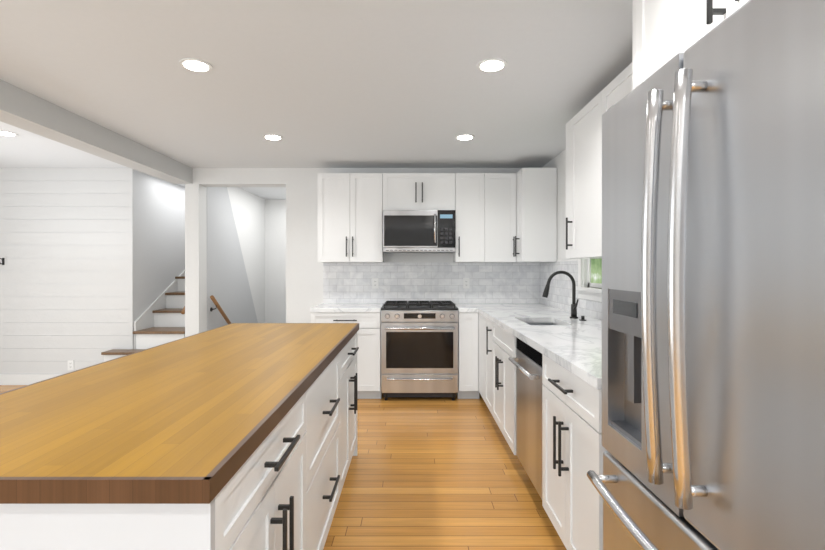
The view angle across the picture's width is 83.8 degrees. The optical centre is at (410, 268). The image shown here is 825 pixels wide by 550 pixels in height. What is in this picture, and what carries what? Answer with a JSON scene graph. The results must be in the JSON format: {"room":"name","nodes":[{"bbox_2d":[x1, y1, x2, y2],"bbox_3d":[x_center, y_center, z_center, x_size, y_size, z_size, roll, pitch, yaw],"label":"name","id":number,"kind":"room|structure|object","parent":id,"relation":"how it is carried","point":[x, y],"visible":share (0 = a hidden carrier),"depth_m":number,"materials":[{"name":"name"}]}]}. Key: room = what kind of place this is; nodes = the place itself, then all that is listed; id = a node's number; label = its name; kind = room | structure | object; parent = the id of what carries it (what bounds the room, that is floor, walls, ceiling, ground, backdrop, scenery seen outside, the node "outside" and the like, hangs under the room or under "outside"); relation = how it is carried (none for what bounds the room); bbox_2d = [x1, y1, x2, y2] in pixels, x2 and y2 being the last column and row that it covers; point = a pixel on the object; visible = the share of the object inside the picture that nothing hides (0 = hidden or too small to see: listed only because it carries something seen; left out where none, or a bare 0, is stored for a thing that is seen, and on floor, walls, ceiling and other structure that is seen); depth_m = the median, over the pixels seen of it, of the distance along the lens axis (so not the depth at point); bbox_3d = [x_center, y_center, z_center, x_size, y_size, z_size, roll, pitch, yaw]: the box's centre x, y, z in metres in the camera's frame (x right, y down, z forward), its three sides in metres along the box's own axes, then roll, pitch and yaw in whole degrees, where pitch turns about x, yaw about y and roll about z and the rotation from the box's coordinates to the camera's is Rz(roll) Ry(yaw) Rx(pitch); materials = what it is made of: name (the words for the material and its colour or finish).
{"room":"kitchen","nodes":[
{"label":"kitchen","id":0,"kind":"room"},
{"bbox_2d":[0,168,132,373],"bbox_3d":[-4.365,0.083,5.270,2.470,2.435,0.200,0,0,0],"label":"wall","id":1,"kind":"structure","parent":0,"point":[66,268],"depth_m":5.17,"materials":[{"name":"white paint"},{"name":"wood"}]},
{"bbox_2d":[0,374,62,384],"bbox_3d":[-3.295,1.240,5.163,4.610,0.120,0.014,0,0,0],"label":"baseboard","id":2,"kind":"structure","parent":1,"relation":"attached to","point":[17,379],"depth_m":5.16,"materials":[{"name":"paint"}]},
{"bbox_2d":[68,360,73,369],"bbox_3d":[-3.820,1.080,5.165,0.070,0.114,0.008,0,0,0],"label":"outlet","id":3,"kind":"object","parent":1,"relation":"attached to","point":[70,364],"visible":1,"depth_m":5.16,"materials":[{"name":"white plastic"}]},
{"bbox_2d":[133,169,285,348],"bbox_3d":[-2.268,0.983,6.417,2.025,4.235,2.467,0,0,0],"label":"wall","id":4,"kind":"structure","parent":0,"point":[246,256],"depth_m":6.06,"materials":[{"name":"paint"}]},
{"bbox_2d":[210,295,230,323],"bbox_3d":[-2.338,0.601,5.747,0.081,0.587,0.798,0,0,0],"label":"handrail","id":5,"kind":"object","parent":4,"relation":"attached to","point":[218,306],"visible":0.67,"depth_m":5.54,"materials":[{"name":"brown wood"}]},
{"bbox_2d":[0,385,566,549],"bbox_3d":[-2.070,1.340,1.825,7.460,0.080,11.250,0,0,0],"label":"floor","id":6,"kind":"structure","parent":0,"point":[436,473],"depth_m":2.75,"materials":[{"name":"brown wood"}]},
{"bbox_2d":[101,270,184,361],"bbox_3d":[-2.915,0.400,5.965,0.870,1.800,2.550,0,0,0],"label":"stairs","id":7,"kind":"structure","parent":6,"relation":"on","point":[160,320],"depth_m":5.50,"materials":[{"name":"paint"}]},
{"bbox_2d":[0,385,311,549],"bbox_3d":[-0.792,0.863,1.256,0.835,0.876,0.793,0,0,0],"label":"base cabinet","id":8,"kind":"object","parent":6,"relation":"on","point":[282,488],"depth_m":0.91,"materials":[{"name":"white"}]},
{"bbox_2d":[0,323,358,503],"bbox_3d":[-0.812,0.403,2.039,0.895,0.043,2.412,0,0,0],"label":"countertop","id":9,"kind":"structure","parent":8,"relation":"on","point":[195,418],"depth_m":1.20,"materials":[{"name":"brown wood"}]},
{"bbox_2d":[312,348,343,549],"bbox_3d":[-0.792,0.863,2.040,0.835,0.876,0.886,0,0,0],"label":"base cabinet","id":10,"kind":"object","parent":6,"relation":"on","point":[328,389],"depth_m":2.07,"materials":[{"name":"white"}]},
{"bbox_2d":[311,312,381,398],"bbox_3d":[-0.642,0.863,4.841,0.685,0.876,0.644,0,0,0],"label":"base cabinet","id":11,"kind":"object","parent":6,"relation":"on","point":[369,359],"depth_m":4.53,"materials":[{"name":"white"}]},
{"bbox_2d":[310,303,383,311],"bbox_3d":[-0.644,0.405,4.834,0.692,0.040,0.644,0,0,0],"label":"countertop","id":12,"kind":"structure","parent":11,"relation":"on","point":[325,307],"depth_m":4.60,"materials":[{"name":"white stone"}]},
{"bbox_2d":[344,332,358,481],"bbox_3d":[-0.792,0.863,2.824,0.835,0.876,0.793,0,0,0],"label":"base cabinet","id":13,"kind":"object","parent":6,"relation":"on","point":[350,349],"depth_m":2.80,"materials":[{"name":"white"}]},
{"bbox_2d":[381,301,457,399],"bbox_3d":[0.085,0.825,4.793,0.758,0.950,0.713,0,0,0],"label":"gas range","id":14,"kind":"object","parent":6,"relation":"on","point":[419,348],"visible":1,"depth_m":4.50,"materials":[{"name":"silver metal"}]},
{"bbox_2d":[456,312,478,398],"bbox_3d":[0.578,0.863,4.841,0.215,0.876,0.644,0,0,0],"label":"base cabinet","id":15,"kind":"object","parent":6,"relation":"on","point":[467,321],"depth_m":4.52,"materials":[{"name":"white wood"}]},
{"bbox_2d":[454,303,461,311],"bbox_3d":[0.469,0.405,4.834,0.003,0.040,0.644,0,0,0],"label":"countertop","id":16,"kind":"structure","parent":15,"relation":"on","point":[456,304],"depth_m":4.60,"materials":[{"name":"white stone"}]},
{"bbox_2d":[478,313,481,395],"bbox_3d":[1.060,0.863,4.316,0.789,0.876,0.447,0,0,0],"label":"base cabinet","id":17,"kind":"object","parent":6,"relation":"on","point":[479,315],"depth_m":4.40,"materials":[{"name":"white wood"}]},
{"bbox_2d":[482,315,515,417],"bbox_3d":[1.060,0.863,3.926,0.789,0.876,0.445,0,0,0],"label":"base cabinet","id":18,"kind":"object","parent":6,"relation":"on","point":[493,334],"depth_m":3.89,"materials":[{"name":"white"}]},
{"bbox_2d":[494,345,516,454],"bbox_3d":[1.060,0.970,3.360,0.789,0.661,0.800,0,0,0],"label":"base cabinet","id":19,"kind":"object","parent":6,"relation":"on","point":[504,369],"depth_m":3.24,"materials":[{"name":"white wood"}]},
{"bbox_2d":[508,337,543,498],"bbox_3d":[1.016,0.864,2.645,0.807,0.873,0.622,0,0,0],"label":"dishwasher","id":20,"kind":"object","parent":6,"relation":"on","point":[526,361],"visible":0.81,"depth_m":2.61,"materials":[{"name":"silver metal"}]},
{"bbox_2d":[542,354,605,549],"bbox_3d":[1.060,0.863,1.977,0.789,0.876,0.706,0,0,0],"label":"base cabinet","id":21,"kind":"object","parent":6,"relation":"on","point":[573,449],"depth_m":1.91,"materials":[{"name":"white"}]},
{"bbox_2d":[466,303,601,389],"bbox_3d":[1.038,0.405,3.389,0.816,0.040,3.534,0,0,0],"label":"countertop","id":22,"kind":"structure","parent":21,"relation":"on","point":[571,345],"depth_m":2.79,"materials":[{"name":"white stone"}]},
{"bbox_2d":[525,322,556,324],"bbox_3d":[0.970,0.521,3.405,0.320,0.190,0.530,0,0,0],"label":"undermount sink","id":23,"kind":"object","parent":22,"relation":"in","point":[540,323],"visible":0.02,"depth_m":3.66,"materials":[{"name":"silver metal"}]},
{"bbox_2d":[542,271,586,320],"bbox_3d":[1.169,0.199,3.523,0.283,0.372,0.218,0,0,0],"label":"faucet","id":24,"kind":"object","parent":22,"relation":"on","point":[574,304],"visible":1,"depth_m":3.59,"materials":[{"name":"black"}]},
{"bbox_2d":[632,0,747,89],"bbox_3d":[1.095,0.130,1.094,0.717,2.340,1.052,0,0,0],"label":"tall cabinet","id":25,"kind":"object","parent":6,"relation":"on","point":[664,32],"visible":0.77,"depth_m":1.42,"materials":[{"name":"white wood"}]},
{"bbox_2d":[587,0,824,549],"bbox_3d":[0.973,0.404,1.018,0.934,1.792,0.835,0,0,0],"label":"refrigerator","id":26,"kind":"object","parent":6,"relation":"on","point":[713,288],"visible":1,"depth_m":0.88,"materials":[{"name":"silver metal"}]},
{"bbox_2d":[0,0,631,198],"bbox_3d":[-2.070,-1.185,1.850,7.460,0.100,11.300,0,0,0],"label":"ceiling","id":27,"kind":"structure","parent":0,"point":[360,83],"depth_m":2.71,"materials":[{"name":"paint"}]},
{"bbox_2d":[0,130,17,136],"bbox_3d":[-3.390,-1.131,3.840,0.170,0.008,0.170,0,0,0],"label":"recessed light","id":28,"kind":"object","parent":27,"relation":"in","point":[6,133],"visible":0.98,"depth_m":3.85,"materials":[{"name":"paint"}]},
{"bbox_2d":[0,79,192,183],"bbox_3d":[-2.555,-1.045,0.785,0.200,0.180,8.770,0,0,0],"label":"beam","id":29,"kind":"structure","parent":27,"relation":"attached to","point":[20,108],"depth_m":3.47,"materials":[{"name":"paint"}]},
{"bbox_2d":[179,58,212,72],"bbox_3d":[-1.196,-1.131,2.560,0.170,0.008,0.170,0,0,0],"label":"recessed light","id":30,"kind":"object","parent":27,"relation":"in","point":[196,65],"visible":1,"depth_m":2.55,"materials":[{"name":"paint"}]},
{"bbox_2d":[263,134,282,139],"bbox_3d":[-1.187,-1.131,3.955,0.170,0.008,0.170,0,0,0],"label":"recessed light","id":31,"kind":"object","parent":27,"relation":"in","point":[272,137],"visible":0.98,"depth_m":3.94,"materials":[{"name":"paint"}]},
{"bbox_2d":[455,134,474,139],"bbox_3d":[0.464,-1.131,3.955,0.170,0.008,0.170,0,0,0],"label":"recessed light","id":32,"kind":"object","parent":27,"relation":"in","point":[465,137],"visible":0.98,"depth_m":3.94,"materials":[{"name":"paint"}]},
{"bbox_2d":[476,58,506,72],"bbox_3d":[0.450,-1.131,2.560,0.170,0.008,0.170,0,0,0],"label":"recessed light","id":33,"kind":"object","parent":27,"relation":"in","point":[490,65],"visible":1,"depth_m":2.55,"materials":[{"name":"paint"}]},
{"bbox_2d":[185,168,540,336],"bbox_3d":[-0.540,0.083,5.270,4.000,2.435,0.200,0,0,0],"label":"wall","id":34,"kind":"structure","parent":0,"point":[304,280],"depth_m":5.17,"materials":[{"name":"paint"}]},
{"bbox_2d":[318,173,383,261],"bbox_3d":[-0.643,-0.542,5.002,0.686,0.936,0.325,0,0,0],"label":"upper cabinet","id":35,"kind":"object","parent":34,"relation":"attached to","point":[352,207],"depth_m":4.85,"materials":[{"name":"white wood"}]},
{"bbox_2d":[382,173,457,212],"bbox_3d":[0.085,-0.812,5.002,0.766,0.395,0.325,0,0,0],"label":"upper cabinet","id":36,"kind":"object","parent":34,"relation":"attached to","point":[400,191],"depth_m":4.85,"materials":[{"name":"white wood"}]},
{"bbox_2d":[383,210,454,252],"bbox_3d":[0.085,-0.393,4.929,0.748,0.430,0.470,0,0,0],"label":"microwave","id":37,"kind":"object","parent":36,"relation":"attached to","point":[418,231],"visible":1,"depth_m":4.75,"materials":[{"name":"silver metal"}]},
{"bbox_2d":[372,278,468,287],"bbox_3d":[0.110,0.160,5.153,1.090,0.114,0.008,0,0,0],"label":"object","id":38,"kind":"structure","parent":34,"relation":"attached to","point":[375,282],"depth_m":5.15,"materials":[{"name":"white plastic"}]},
{"bbox_2d":[323,262,538,302],"bbox_3d":[0.230,0.156,5.164,2.430,0.458,0.011,0,0,0],"label":"tile backsplash","id":39,"kind":"structure","parent":34,"relation":"attached to","point":[489,282],"depth_m":5.16,"materials":[{"name":"stone"}]},
{"bbox_2d":[453,173,489,261],"bbox_3d":[0.651,-0.542,5.002,0.361,0.936,0.325,0,0,0],"label":"upper cabinet","id":40,"kind":"object","parent":34,"relation":"attached to","point":[472,219],"depth_m":4.84,"materials":[{"name":"white"}]},
{"bbox_2d":[490,173,516,261],"bbox_3d":[0.912,-0.542,5.002,0.388,0.936,0.325,0,0,0],"label":"upper cabinet","id":41,"kind":"object","parent":34,"relation":"attached to","point":[503,186],"depth_m":4.85,"materials":[{"name":"white wood"}]},
{"bbox_2d":[542,149,601,316],"bbox_3d":[1.560,0.083,0.785,0.200,2.435,9.170,0,0,0],"label":"wall","id":42,"kind":"structure","parent":0,"point":[558,161],"depth_m":4.46,"materials":[{"name":"paint"}]},
{"bbox_2d":[515,168,556,261],"bbox_3d":[1.260,-0.542,4.713,0.387,0.936,0.250,0,0,0],"label":"upper cabinet","id":43,"kind":"object","parent":42,"relation":"attached to","point":[536,238],"visible":1,"depth_m":4.59,"materials":[{"name":"white"}]},
{"bbox_2d":[539,261,601,319],"bbox_3d":[1.453,0.156,3.397,0.011,0.458,3.544,0,0,0],"label":"tile backsplash","id":44,"kind":"structure","parent":42,"relation":"attached to","point":[560,290],"depth_m":4.37,"materials":[{"name":"tile"}]},
{"bbox_2d":[566,98,593,258],"bbox_3d":[1.282,-0.557,2.959,0.344,0.966,0.682,0,0,0],"label":"upper cabinet","id":45,"kind":"object","parent":42,"relation":"attached to","point":[584,183],"depth_m":3.03,"materials":[{"name":"white wood"}]},
{"bbox_2d":[576,259,601,301],"bbox_3d":[1.538,-0.285,3.640,0.243,1.070,0.680,0,0,0],"label":"window","id":46,"kind":"structure","parent":42,"relation":"in","point":[589,287],"depth_m":3.80,"materials":[{"name":"paint"}]},
{"bbox_2d":[594,63,631,258],"bbox_3d":[1.282,-0.557,2.178,0.344,0.966,1.107,0,0,0],"label":"upper cabinet","id":47,"kind":"object","parent":42,"relation":"attached to","point":[618,88],"depth_m":2.69,"materials":[{"name":"white"}]}
]}

